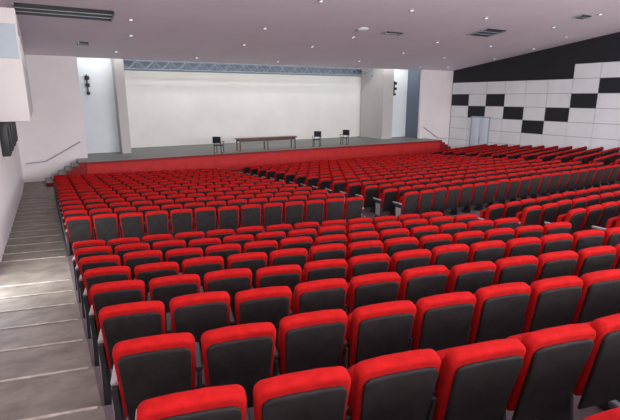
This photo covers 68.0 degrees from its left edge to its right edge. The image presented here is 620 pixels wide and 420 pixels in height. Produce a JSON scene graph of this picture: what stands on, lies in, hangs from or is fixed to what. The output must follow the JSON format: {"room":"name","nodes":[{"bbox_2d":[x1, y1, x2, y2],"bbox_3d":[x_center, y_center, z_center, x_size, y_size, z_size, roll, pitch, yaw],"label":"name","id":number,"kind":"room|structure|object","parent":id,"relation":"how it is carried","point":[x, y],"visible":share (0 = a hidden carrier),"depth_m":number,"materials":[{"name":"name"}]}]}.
{"room":"auditorium","nodes":[
{"label":"auditorium","id":0,"kind":"room"},
{"bbox_2d":[0,141,23,261],"bbox_3d":[-6.561,-3.116,8.413,0.250,10.738,34.000,-8,16,-29],"label":"wall","id":1,"kind":"structure","parent":0,"point":[11,175],"depth_m":14.33,"materials":[{"name":"paint"}]},
{"bbox_2d":[0,122,11,156],"bbox_3d":[-9.272,-2.194,13.984,0.236,1.090,0.500,-8,16,-29],"label":"wall speaker","id":2,"kind":"object","parent":1,"relation":"attached to","point":[5,141],"visible":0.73,"depth_m":13.80,"materials":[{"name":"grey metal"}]},
{"bbox_2d":[7,122,13,150],"bbox_3d":[-10.072,-2.525,15.329,0.236,1.090,0.500,-8,16,-29],"label":"wall speaker","id":3,"kind":"object","parent":1,"relation":"attached to","point":[8,123],"visible":0.33,"depth_m":15.22,"materials":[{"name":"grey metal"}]},
{"bbox_2d":[10,122,15,145],"bbox_3d":[-10.972,-2.896,16.843,0.236,1.090,0.500,-8,16,-29],"label":"wall speaker","id":4,"kind":"object","parent":1,"relation":"attached to","point":[11,123],"visible":0.33,"depth_m":16.73,"materials":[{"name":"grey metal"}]},
{"bbox_2d":[13,122,17,141],"bbox_3d":[-11.972,-3.309,18.525,0.236,1.090,0.500,-8,16,-29],"label":"wall speaker","id":5,"kind":"object","parent":1,"relation":"attached to","point":[14,123],"visible":0.29,"depth_m":18.42,"materials":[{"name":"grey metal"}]},
{"bbox_2d":[0,7,32,121],"bbox_3d":[-10.819,-4.933,16.731,0.875,2.900,11.000,-8,16,-29],"label":"booth","id":6,"kind":"object","parent":1,"relation":"attached to","point":[15,94],"visible":1,"depth_m":12.27,"materials":[{"name":"paint"}]},
{"bbox_2d":[16,54,87,182],"bbox_3d":[-13.639,-4.750,24.137,3.150,6.410,0.200,-8,16,-29],"label":"wall","id":7,"kind":"structure","parent":0,"point":[56,124],"depth_m":24.07,"materials":[{"name":"paint"}]},
{"bbox_2d":[26,141,79,163],"bbox_3d":[-13.596,-3.051,24.387,2.665,1.058,0.134,-8,16,-29],"label":"handrail","id":8,"kind":"object","parent":7,"relation":"attached to","point":[79,141],"visible":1,"depth_m":24.39,"materials":[{"name":"grey metal"}]},
{"bbox_2d":[123,59,420,137],"bbox_3d":[-3.055,-7.502,32.850,25.200,7.600,4.990,-8,16,-29],"label":"wall","id":9,"kind":"structure","parent":0,"point":[413,87],"depth_m":36.73,"materials":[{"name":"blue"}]},
{"bbox_2d":[0,171,616,419],"bbox_3d":[7.652,-0.825,16.733,31.900,2.320,42.745,-8,16,-29],"label":"floor","id":10,"kind":"structure","parent":0,"point":[57,393],"depth_m":5.86,"materials":[{"name":"concrete"}]},
{"bbox_2d":[46,158,86,186],"bbox_3d":[-12.766,-1.988,24.026,1.895,1.100,1.900,-8,16,-29],"label":"stairs","id":11,"kind":"structure","parent":10,"relation":"on","point":[79,167],"depth_m":23.54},
{"bbox_2d":[53,168,216,190],"bbox_3d":[-7.920,-1.356,21.476,7.204,0.968,0.532,-4,14,-17],"label":"seats","id":12,"kind":"object","parent":10,"relation":"on","point":[212,169],"visible":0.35,"depth_m":21.13,"materials":[{"name":"red fabric"}]},
{"bbox_2d":[54,169,223,196],"bbox_3d":[-7.466,-1.227,20.700,7.204,0.968,0.532,-4,14,-17],"label":"seats","id":13,"kind":"object","parent":10,"relation":"on","point":[217,170],"visible":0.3,"depth_m":20.31,"materials":[{"name":"red fabric"}]},
{"bbox_2d":[54,171,230,194],"bbox_3d":[-7.014,-1.098,19.927,7.204,0.965,0.524,-4,14,-17],"label":"seats","id":14,"kind":"object","parent":10,"relation":"on","point":[212,172],"visible":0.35,"depth_m":19.51,"materials":[{"name":"red fabric"}]},
{"bbox_2d":[55,172,237,200],"bbox_3d":[-6.559,-0.969,19.145,7.204,0.968,0.533,-4,14,-17],"label":"seats","id":15,"kind":"object","parent":10,"relation":"on","point":[232,173],"visible":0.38,"depth_m":18.80,"materials":[{"name":"red fabric"}]},
{"bbox_2d":[55,174,245,206],"bbox_3d":[-6.106,-0.840,18.369,7.204,0.967,0.532,-4,14,-17],"label":"seats","id":16,"kind":"object","parent":10,"relation":"on","point":[223,175],"visible":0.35,"depth_m":17.94,"materials":[{"name":"red fabric"}]},
{"bbox_2d":[56,175,254,210],"bbox_3d":[-5.654,-0.710,17.596,7.204,0.965,0.524,-4,14,-17],"label":"seats","id":17,"kind":"object","parent":10,"relation":"on","point":[248,176],"visible":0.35,"depth_m":17.18,"materials":[{"name":"red fabric"}]},
{"bbox_2d":[57,177,263,208],"bbox_3d":[-5.199,-0.582,16.814,7.204,0.968,0.533,-4,14,-17],"label":"seats","id":18,"kind":"object","parent":10,"relation":"on","point":[197,182],"visible":0.29,"depth_m":16.44,"materials":[{"name":"red fabric"}]},
{"bbox_2d":[58,179,273,213],"bbox_3d":[-4.746,-0.452,16.038,7.204,0.967,0.532,-4,14,-17],"label":"seats","id":19,"kind":"object","parent":10,"relation":"on","point":[270,181],"visible":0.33,"depth_m":15.61,"materials":[{"name":"red fabric"}]},
{"bbox_2d":[59,181,285,218],"bbox_3d":[-4.293,-0.323,15.265,7.204,0.965,0.524,-4,14,-17],"label":"seats","id":20,"kind":"object","parent":10,"relation":"on","point":[159,190],"visible":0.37,"depth_m":14.81,"materials":[{"name":"red fabric"}]},
{"bbox_2d":[60,184,297,228],"bbox_3d":[-3.839,-0.195,14.483,7.204,0.968,0.532,-4,14,-17],"label":"seats","id":21,"kind":"object","parent":10,"relation":"on","point":[207,190],"visible":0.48,"depth_m":14.07,"materials":[{"name":"red fabric"}]},
{"bbox_2d":[61,187,311,234],"bbox_3d":[-3.385,-0.065,13.707,7.204,0.967,0.532,-4,14,-17],"label":"seats","id":22,"kind":"object","parent":10,"relation":"on","point":[173,197],"visible":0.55,"depth_m":13.24,"materials":[{"name":"red fabric"}]},
{"bbox_2d":[62,190,327,240],"bbox_3d":[-2.933,0.064,12.934,7.204,0.965,0.524,-4,14,-17],"label":"seats","id":23,"kind":"object","parent":10,"relation":"on","point":[137,204],"visible":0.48,"depth_m":12.48,"materials":[{"name":"red fabric"}]},
{"bbox_2d":[63,193,344,248],"bbox_3d":[-2.478,0.193,12.152,7.204,0.968,0.533,-4,14,-17],"label":"seats","id":24,"kind":"object","parent":10,"relation":"on","point":[235,202],"visible":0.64,"depth_m":11.73,"materials":[{"name":"red fabric"}]},
{"bbox_2d":[65,197,363,255],"bbox_3d":[-2.025,0.322,11.376,7.204,0.967,0.532,-4,14,-17],"label":"seats","id":25,"kind":"object","parent":10,"relation":"on","point":[79,228],"visible":0.93,"depth_m":11.01,"materials":[{"name":"red fabric"}]},
{"bbox_2d":[72,212,442,289],"bbox_3d":[-0.640,0.701,9.001,7.204,0.965,0.524,-4,14,-17],"label":"seats","id":26,"kind":"object","parent":10,"relation":"on","point":[254,230],"visible":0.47,"depth_m":8.48,"materials":[{"name":"red fabric"}]},
{"bbox_2d":[83,136,439,174],"bbox_3d":[-2.395,-4.074,32.515,24.800,1.100,6.830,-8,16,-29],"label":"stage","id":27,"kind":"object","parent":10,"relation":"on","point":[182,157],"visible":0.63,"depth_m":28.90,"materials":[{"name":"red"}]},
{"bbox_2d":[76,57,119,153],"bbox_3d":[-12.444,-6.201,26.797,2.050,5.740,0.080,-8,16,-29],"label":"wall","id":28,"kind":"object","parent":27,"relation":"on","point":[99,107],"visible":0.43,"depth_m":26.85,"materials":[{"name":"paint"}]},
{"bbox_2d":[84,74,89,94],"bbox_3d":[-12.661,-7.127,26.185,0.240,1.150,0.350,-8,16,-29],"label":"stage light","id":29,"kind":"object","parent":28,"relation":"attached to","point":[86,77],"visible":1,"depth_m":26.07,"materials":[{"name":"black metal"}]},
{"bbox_2d":[111,59,131,153],"bbox_3d":[-11.544,-6.462,27.755,0.500,5.790,2.900,-8,16,-29],"label":"pillar","id":30,"kind":"structure","parent":27,"relation":"on","point":[117,64],"depth_m":26.63,"materials":[{"name":"paint"}]},
{"bbox_2d":[212,137,223,153],"bbox_3d":[-5.410,-3.856,27.204,0.598,0.998,0.570,2,14,10],"label":"chair","id":31,"kind":"object","parent":27,"relation":"on","point":[215,139],"depth_m":26.92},
{"bbox_2d":[124,70,360,147],"bbox_3d":[-3.891,-7.505,33.928,20.000,4.870,0.060,-8,16,-29],"label":"screen","id":32,"kind":"object","parent":27,"relation":"on","point":[165,108],"visible":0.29,"depth_m":33.03,"materials":[{"name":"fabric"}]},
{"bbox_2d":[234,136,296,151],"bbox_3d":[-2.744,-4.213,29.140,4.050,0.779,0.700,-8,16,-29],"label":"table","id":33,"kind":"object","parent":27,"relation":"on","point":[252,139],"visible":1,"depth_m":28.90,"materials":[{"name":"brown wood"}]},
{"bbox_2d":[312,131,320,146],"bbox_3d":[0.462,-4.785,30.987,0.598,0.998,0.570,3,14,12],"label":"chair","id":34,"kind":"object","parent":27,"relation":"on","point":[316,133],"depth_m":31.13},
{"bbox_2d":[340,130,349,144],"bbox_3d":[2.445,-5.113,32.319,0.598,0.998,0.570,6,15,23],"label":"chair","id":35,"kind":"object","parent":27,"relation":"on","point":[345,132],"depth_m":32.37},
{"bbox_2d":[360,68,393,138],"bbox_3d":[5.386,-8.794,37.248,1.000,5.790,2.900,-8,16,-29],"label":"pillar","id":36,"kind":"structure","parent":27,"relation":"on","point":[377,89],"depth_m":36.56,"materials":[{"name":"paint"}]},
{"bbox_2d":[123,59,372,75],"bbox_3d":[-3.227,-9.857,32.163,19.035,0.560,0.660,-8,16,-29],"label":"roof truss","id":37,"kind":"object","parent":36,"relation":"attached to","point":[135,61],"visible":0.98,"depth_m":31.11,"materials":[{"name":"silver metal"}]},
{"bbox_2d":[392,69,407,136],"bbox_3d":[6.977,-8.876,37.686,2.400,5.740,0.080,-8,16,-29],"label":"wall","id":38,"kind":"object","parent":27,"relation":"on","point":[400,76],"visible":0.43,"depth_m":37.92,"materials":[{"name":"paint"}]},
{"bbox_2d":[393,81,396,95],"bbox_3d":[6.825,-9.810,37.110,0.240,1.150,0.350,-8,16,-29],"label":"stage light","id":39,"kind":"object","parent":38,"relation":"attached to","point":[395,83],"visible":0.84,"depth_m":36.99,"materials":[{"name":"black metal"}]},
{"bbox_2d":[75,214,477,302],"bbox_3d":[-0.186,0.751,8.200,7.204,0.968,0.533,-4,14,-17],"label":"seats","id":40,"kind":"object","parent":10,"relation":"on","point":[202,243],"visible":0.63,"depth_m":7.70,"materials":[{"name":"red fabric"}]},
{"bbox_2d":[79,217,518,318],"bbox_3d":[0.268,0.803,7.405,7.204,0.967,0.532,-4,14,-17],"label":"seats","id":41,"kind":"object","parent":10,"relation":"on","point":[131,259],"visible":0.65,"depth_m":6.82,"materials":[{"name":"red fabric"}]},
{"bbox_2d":[83,222,571,338],"bbox_3d":[0.720,0.855,6.613,7.204,0.965,0.524,-4,14,-17],"label":"seats","id":42,"kind":"object","parent":10,"relation":"on","point":[200,266],"visible":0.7,"depth_m":6.04,"materials":[{"name":"red fabric"}]},
{"bbox_2d":[240,153,417,175],"bbox_3d":[1.597,-2.417,25.799,11.604,0.967,0.535,-8,16,-29],"label":"seats","id":43,"kind":"object","parent":10,"relation":"on","point":[246,169],"visible":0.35,"depth_m":24.52,"materials":[{"name":"red fabric"}]},
{"bbox_2d":[246,153,428,175],"bbox_3d":[2.049,-2.290,25.026,11.604,0.968,0.526,-8,16,-29],"label":"seats","id":44,"kind":"object","parent":10,"relation":"on","point":[253,170],"visible":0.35,"depth_m":23.84,"materials":[{"name":"red fabric"}]},
{"bbox_2d":[254,154,439,176],"bbox_3d":[2.504,-2.159,24.245,11.604,0.967,0.535,-8,16,-29],"label":"seats","id":45,"kind":"object","parent":10,"relation":"on","point":[261,172],"visible":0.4,"depth_m":23.07,"materials":[{"name":"red fabric"}]},
{"bbox_2d":[89,227,619,366],"bbox_3d":[1.175,0.906,5.812,7.204,0.968,0.533,-4,14,-17],"label":"seats","id":46,"kind":"object","parent":10,"relation":"on","point":[163,289],"visible":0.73,"depth_m":5.21,"materials":[{"name":"red fabric"}]},
{"bbox_2d":[262,155,451,178],"bbox_3d":[2.956,-2.031,23.472,11.604,0.968,0.526,-8,16,-29],"label":"seats","id":47,"kind":"object","parent":10,"relation":"on","point":[269,174],"visible":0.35,"depth_m":22.17,"materials":[{"name":"red fabric"}]},
{"bbox_2d":[97,244,619,405],"bbox_3d":[1.628,0.957,5.017,7.204,0.968,0.532,-4,14,-17],"label":"seats","id":48,"kind":"object","parent":10,"relation":"on","point":[195,314],"visible":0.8,"depth_m":4.26,"materials":[{"name":"red fabric"}]},
{"bbox_2d":[110,269,619,419],"bbox_3d":[2.080,1.009,4.225,7.204,0.965,0.524,-4,14,-17],"label":"seats","id":49,"kind":"object","parent":10,"relation":"on","point":[148,367],"visible":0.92,"depth_m":3.41,"materials":[{"name":"red fabric"}]},
{"bbox_2d":[270,155,464,181],"bbox_3d":[3.411,-1.901,22.691,11.604,0.967,0.535,-8,16,-29],"label":"seats","id":50,"kind":"object","parent":10,"relation":"on","point":[278,175],"visible":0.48,"depth_m":21.51,"materials":[{"name":"red fabric"}]},
{"bbox_2d":[135,313,619,419],"bbox_3d":[2.535,1.060,3.424,7.204,0.968,0.532,-4,14,-17],"label":"seats","id":51,"kind":"object","parent":10,"relation":"on","point":[534,375],"visible":1,"depth_m":2.62,"materials":[{"name":"red fabric"}]},
{"bbox_2d":[279,156,478,183],"bbox_3d":[3.862,-1.773,21.918,11.604,0.968,0.526,-8,16,-29],"label":"seats","id":52,"kind":"object","parent":10,"relation":"on","point":[290,176],"visible":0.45,"depth_m":20.49,"materials":[{"name":"red fabric"}]},
{"bbox_2d":[289,157,492,186],"bbox_3d":[4.318,-1.643,21.137,11.604,0.967,0.535,-8,16,-29],"label":"seats","id":53,"kind":"object","parent":10,"relation":"on","point":[300,178],"visible":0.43,"depth_m":19.82,"materials":[{"name":"red fabric"}]},
{"bbox_2d":[300,157,507,190],"bbox_3d":[4.769,-1.515,20.364,11.604,0.968,0.526,-8,16,-29],"label":"seats","id":54,"kind":"object","parent":10,"relation":"on","point":[310,181],"visible":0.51,"depth_m":18.99,"materials":[{"name":"red fabric"}]},
{"bbox_2d":[312,158,524,189],"bbox_3d":[5.225,-1.385,19.583,11.604,0.967,0.535,-8,16,-29],"label":"seats","id":55,"kind":"object","parent":10,"relation":"on","point":[323,183],"visible":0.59,"depth_m":18.18,"materials":[{"name":"red fabric"}]},
{"bbox_2d":[325,159,541,194],"bbox_3d":[5.676,-1.257,18.810,11.604,0.968,0.526,-8,16,-29],"label":"seats","id":56,"kind":"object","parent":10,"relation":"on","point":[336,186],"visible":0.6,"depth_m":17.37,"materials":[{"name":"red fabric"}]},
{"bbox_2d":[423,138,451,149],"bbox_3d":[10.361,-5.173,36.993,1.895,1.100,1.900,-8,16,-29],"label":"stairs","id":57,"kind":"structure","parent":10,"relation":"on","point":[442,146],"depth_m":35.98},
{"bbox_2d":[339,160,560,207],"bbox_3d":[6.132,-1.127,18.029,11.604,0.967,0.535,-8,16,-29],"label":"seats","id":58,"kind":"object","parent":10,"relation":"on","point":[351,189],"visible":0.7,"depth_m":16.60,"materials":[{"name":"red fabric"}]},
{"bbox_2d":[429,144,486,154],"bbox_3d":[10.208,-3.852,31.645,7.204,0.965,0.524,-12,18,-41],"label":"seats","id":59,"kind":"object","parent":10,"relation":"on","point":[460,148],"visible":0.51,"depth_m":30.69,"materials":[{"name":"red fabric"}]},
{"bbox_2d":[355,161,581,212],"bbox_3d":[6.583,-0.999,17.256,11.604,0.968,0.526,-8,16,-29],"label":"seats","id":60,"kind":"object","parent":10,"relation":"on","point":[370,191],"visible":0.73,"depth_m":15.55,"materials":[{"name":"red fabric"}]},
{"bbox_2d":[440,144,496,154],"bbox_3d":[10.665,-3.724,30.864,7.204,0.968,0.533,-12,18,-41],"label":"seats","id":61,"kind":"object","parent":10,"relation":"on","point":[480,147],"visible":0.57,"depth_m":29.89,"materials":[{"name":"red fabric"}]},
{"bbox_2d":[452,144,507,155],"bbox_3d":[11.118,-3.594,30.088,7.204,0.968,0.532,-12,18,-41],"label":"seats","id":62,"kind":"object","parent":10,"relation":"on","point":[506,145],"visible":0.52,"depth_m":29.05,"materials":[{"name":"red fabric"}]},
{"bbox_2d":[373,162,603,216],"bbox_3d":[7.039,-0.868,16.475,11.604,0.967,0.535,-8,16,-29],"label":"seats","id":63,"kind":"object","parent":10,"relation":"on","point":[384,202],"visible":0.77,"depth_m":14.73,"materials":[{"name":"red fabric"}]},
{"bbox_2d":[465,145,519,156],"bbox_3d":[11.568,-3.465,29.314,7.204,0.965,0.524,-12,18,-41],"label":"seats","id":64,"kind":"object","parent":10,"relation":"on","point":[475,153],"visible":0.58,"depth_m":28.35,"materials":[{"name":"red fabric"}]},
{"bbox_2d":[476,145,531,157],"bbox_3d":[12.025,-3.337,28.533,7.204,0.968,0.533,-12,18,-41],"label":"seats","id":65,"kind":"object","parent":10,"relation":"on","point":[485,154],"visible":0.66,"depth_m":27.59,"materials":[{"name":"red fabric"}]},
{"bbox_2d":[392,164,619,218],"bbox_3d":[7.490,-0.741,15.702,11.604,0.968,0.526,-8,16,-29],"label":"seats","id":66,"kind":"object","parent":10,"relation":"on","point":[411,202],"visible":0.94,"depth_m":14.72,"materials":[{"name":"red fabric"}]},
{"bbox_2d":[489,145,544,158],"bbox_3d":[12.478,-3.207,27.757,7.204,0.968,0.532,-12,18,-41],"label":"seats","id":67,"kind":"object","parent":10,"relation":"on","point":[503,154],"visible":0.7,"depth_m":26.79,"materials":[{"name":"red fabric"}]},
{"bbox_2d":[503,146,557,159],"bbox_3d":[12.929,-3.078,26.983,7.204,0.965,0.524,-12,18,-41],"label":"seats","id":68,"kind":"object","parent":10,"relation":"on","point":[515,155],"visible":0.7,"depth_m":26.01,"materials":[{"name":"red fabric"}]},
{"bbox_2d":[518,146,572,160],"bbox_3d":[13.385,-2.950,26.202,7.204,0.968,0.533,-12,18,-41],"label":"seats","id":69,"kind":"object","parent":10,"relation":"on","point":[532,156],"visible":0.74,"depth_m":25.22,"materials":[{"name":"red fabric"}]},
{"bbox_2d":[478,184,619,220],"bbox_3d":[8.878,-0.361,13.319,11.604,0.967,0.535,-8,16,-29],"label":"seats","id":70,"kind":"object","parent":10,"relation":"on","point":[496,211],"visible":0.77,"depth_m":10.94,"materials":[{"name":"red fabric"}]},
{"bbox_2d":[534,146,586,161],"bbox_3d":[13.838,-2.820,25.426,7.204,0.967,0.532,-12,18,-41],"label":"seats","id":71,"kind":"object","parent":10,"relation":"on","point":[548,157],"visible":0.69,"depth_m":24.40,"materials":[{"name":"red fabric"}]},
{"bbox_2d":[515,190,619,226],"bbox_3d":[9.329,-0.311,12.527,11.604,0.968,0.526,-8,16,-29],"label":"seats","id":72,"kind":"object","parent":10,"relation":"on","point":[549,212],"visible":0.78,"depth_m":10.01,"materials":[{"name":"red fabric"}]},
{"bbox_2d":[551,147,603,162],"bbox_3d":[14.289,-2.691,24.652,7.204,0.965,0.524,-12,18,-41],"label":"seats","id":73,"kind":"object","parent":10,"relation":"on","point":[564,158],"visible":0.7,"depth_m":23.78,"materials":[{"name":"red fabric"}]},
{"bbox_2d":[544,200,619,234],"bbox_3d":[9.785,-0.258,11.727,11.604,0.967,0.535,-8,16,-29],"label":"seats","id":74,"kind":"object","parent":10,"relation":"on","point":[580,219],"visible":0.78,"depth_m":9.03,"materials":[{"name":"red fabric"}]},
{"bbox_2d":[568,147,619,164],"bbox_3d":[14.745,-2.562,23.871,7.204,0.968,0.533,-12,18,-41],"label":"seats","id":75,"kind":"object","parent":10,"relation":"on","point":[585,159],"visible":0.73,"depth_m":23.00,"materials":[{"name":"red fabric"}]},
{"bbox_2d":[583,400,619,419],"bbox_3d":[2.988,1.111,2.628,7.204,0.968,0.532,-4,14,-17],"label":"seats","id":76,"kind":"object","parent":10,"relation":"on","point":[614,413],"visible":1,"depth_m":2.07,"materials":[{"name":"red fabric"}]},
{"bbox_2d":[588,152,619,165],"bbox_3d":[15.198,-2.433,23.095,7.204,0.967,0.532,-12,18,-41],"label":"seats","id":77,"kind":"object","parent":10,"relation":"on","point":[607,159],"visible":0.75,"depth_m":21.76,"materials":[{"name":"red fabric"}]},
{"bbox_2d":[592,214,619,230],"bbox_3d":[10.236,-0.208,10.935,11.604,0.968,0.526,-8,16,-29],"label":"seats","id":78,"kind":"object","parent":10,"relation":"on","point":[615,221],"visible":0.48,"depth_m":8.12,"materials":[{"name":"red fabric"}]},
{"bbox_2d":[603,159,619,180],"bbox_3d":[15.649,-2.303,22.321,7.204,0.965,0.524,-12,18,-41],"label":"seats","id":79,"kind":"object","parent":10,"relation":"on","point":[617,161],"visible":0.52,"depth_m":19.87,"materials":[{"name":"red fabric"}]},
{"bbox_2d":[0,0,619,70],"bbox_3d":[7.536,-8.315,15.666,32.950,4.600,34.250,-8,16,-29],"label":"ceiling","id":80,"kind":"structure","parent":0,"point":[216,31],"depth_m":21.85,"materials":[{"name":"paint"}]},
{"bbox_2d":[12,2,115,21],"bbox_3d":[-9.022,-7.274,16.982,3.300,0.233,1.298,-8,16,-29],"label":"ceiling vent","id":81,"kind":"object","parent":80,"relation":"attached to","point":[20,8],"depth_m":16.88,"materials":[{"name":"black metal"}]},
{"bbox_2d":[77,42,89,45],"bbox_3d":[-10.593,-7.772,21.514,0.500,0.132,0.505,-8,16,-29],"label":"ceiling vent","id":82,"kind":"object","parent":80,"relation":"attached to","point":[79,43],"depth_m":21.47,"materials":[{"name":"grey metal"}]},
{"bbox_2d":[356,27,368,31],"bbox_3d":[2.524,-8.732,22.185,0.600,0.221,0.595,-8,16,-29],"label":"dome lamp","id":83,"kind":"object","parent":80,"relation":"attached to","point":[362,29],"depth_m":22.03,"materials":[{"name":"white plastic"}]},
{"bbox_2d":[380,31,403,35],"bbox_3d":[4.159,-8.952,23.335,1.200,0.120,0.406,-8,16,-29],"label":"ceiling vent","id":84,"kind":"object","parent":80,"relation":"attached to","point":[385,32],"depth_m":23.26,"materials":[{"name":"grey metal"}]},
{"bbox_2d":[466,28,506,37],"bbox_3d":[9.412,-9.447,24.553,1.600,0.233,1.298,-8,16,-29],"label":"ceiling vent","id":85,"kind":"object","parent":80,"relation":"attached to","point":[486,32],"depth_m":24.48,"materials":[{"name":"grey metal"}]},
{"bbox_2d":[571,14,591,19],"bbox_3d":[13.254,-9.414,22.446,0.900,0.132,0.505,-8,16,-29],"label":"ceiling vent","id":86,"kind":"object","parent":80,"relation":"attached to","point":[581,16],"depth_m":22.41,"materials":[{"name":"grey metal"}]},
{"bbox_2d":[417,70,452,143],"bbox_3d":[10.199,-8.032,37.502,3.400,6.410,0.200,-8,16,-29],"label":"wall","id":87,"kind":"structure","parent":0,"point":[435,96],"depth_m":37.21,"materials":[{"name":"paint"}]},
{"bbox_2d":[448,61,619,145],"bbox_3d":[20.240,-6.913,23.533,0.240,10.900,34.200,-8,16,-29],"label":"wall","id":88,"kind":"structure","parent":0,"point":[615,61],"depth_m":30.62,"materials":[{"name":"grey"}]},
{"bbox_2d":[449,32,619,151],"bbox_3d":[20.181,-6.766,23.356,0.050,10.700,33.900,-8,16,-29],"label":"wall panels","id":89,"kind":"object","parent":88,"relation":"attached to","point":[476,98],"visible":0.88,"depth_m":30.74,"materials":[{"name":"grey"}]},
{"bbox_2d":[469,116,490,145],"bbox_3d":[13.172,-5.829,35.887,0.135,2.900,1.800,-8,16,-29],"label":"door","id":90,"kind":"structure","parent":89,"relation":"attached to","point":[480,125],"depth_m":35.76,"materials":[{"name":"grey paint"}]}
]}

